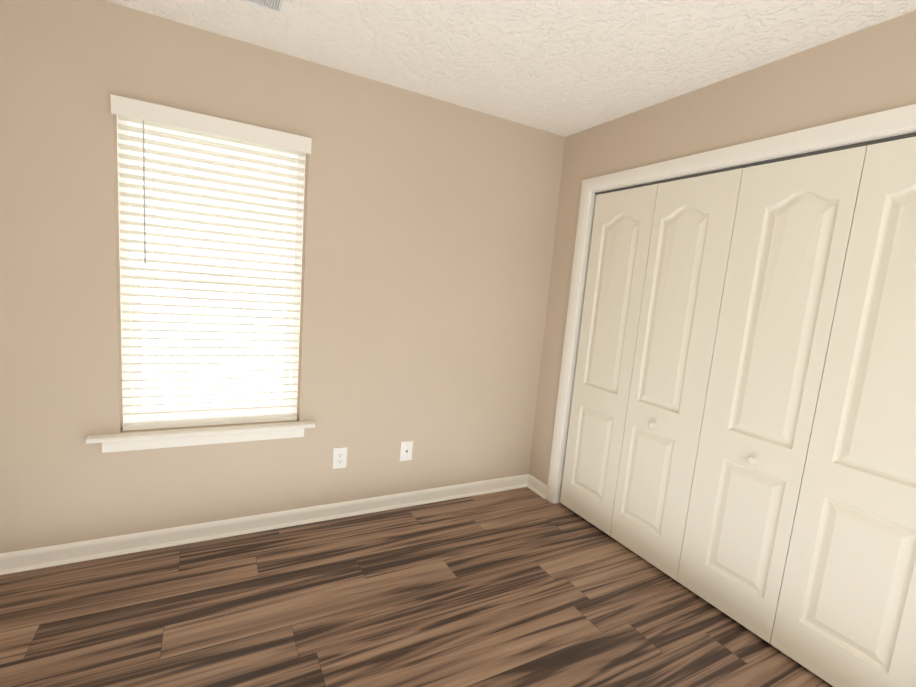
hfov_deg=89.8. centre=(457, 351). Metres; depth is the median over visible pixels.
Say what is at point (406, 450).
electrical outlet
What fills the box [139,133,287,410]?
window glass
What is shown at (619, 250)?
closet door leaf
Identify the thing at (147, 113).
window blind
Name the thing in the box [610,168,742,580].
closet door leaf
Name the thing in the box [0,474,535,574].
baseboard
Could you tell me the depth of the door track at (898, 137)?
1.93 m
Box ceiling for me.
[105,0,915,136]
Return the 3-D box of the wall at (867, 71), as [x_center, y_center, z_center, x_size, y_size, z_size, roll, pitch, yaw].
[1.657,0.120,1.424,0.120,2.440,4.214,0,9,-28]
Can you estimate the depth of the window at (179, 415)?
2.29 m
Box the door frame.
[555,128,915,503]
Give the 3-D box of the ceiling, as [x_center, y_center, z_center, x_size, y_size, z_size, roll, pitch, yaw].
[0.643,-1.153,0.732,4.135,0.100,4.374,0,9,-28]
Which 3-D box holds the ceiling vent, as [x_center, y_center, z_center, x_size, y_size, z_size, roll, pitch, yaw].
[-0.807,-1.360,1.740,0.305,0.007,0.155,0,9,-28]
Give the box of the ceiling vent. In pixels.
[238,0,288,15]
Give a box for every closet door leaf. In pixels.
[560,184,657,535]
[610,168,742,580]
[677,145,866,643]
[770,136,915,686]
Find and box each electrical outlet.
[333,447,346,468]
[400,441,412,460]
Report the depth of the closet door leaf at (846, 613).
1.67 m
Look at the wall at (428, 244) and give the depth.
2.41 m
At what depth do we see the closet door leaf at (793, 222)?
1.97 m
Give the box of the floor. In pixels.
[0,487,832,686]
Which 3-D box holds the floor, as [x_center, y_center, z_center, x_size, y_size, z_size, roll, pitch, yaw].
[0.437,1.354,1.085,4.135,0.100,4.374,0,9,-28]
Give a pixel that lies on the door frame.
(577, 334)
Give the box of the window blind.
[110,94,311,430]
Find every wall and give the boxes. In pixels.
[0,0,564,553]
[529,10,915,484]
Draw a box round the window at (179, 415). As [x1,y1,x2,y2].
[86,115,314,452]

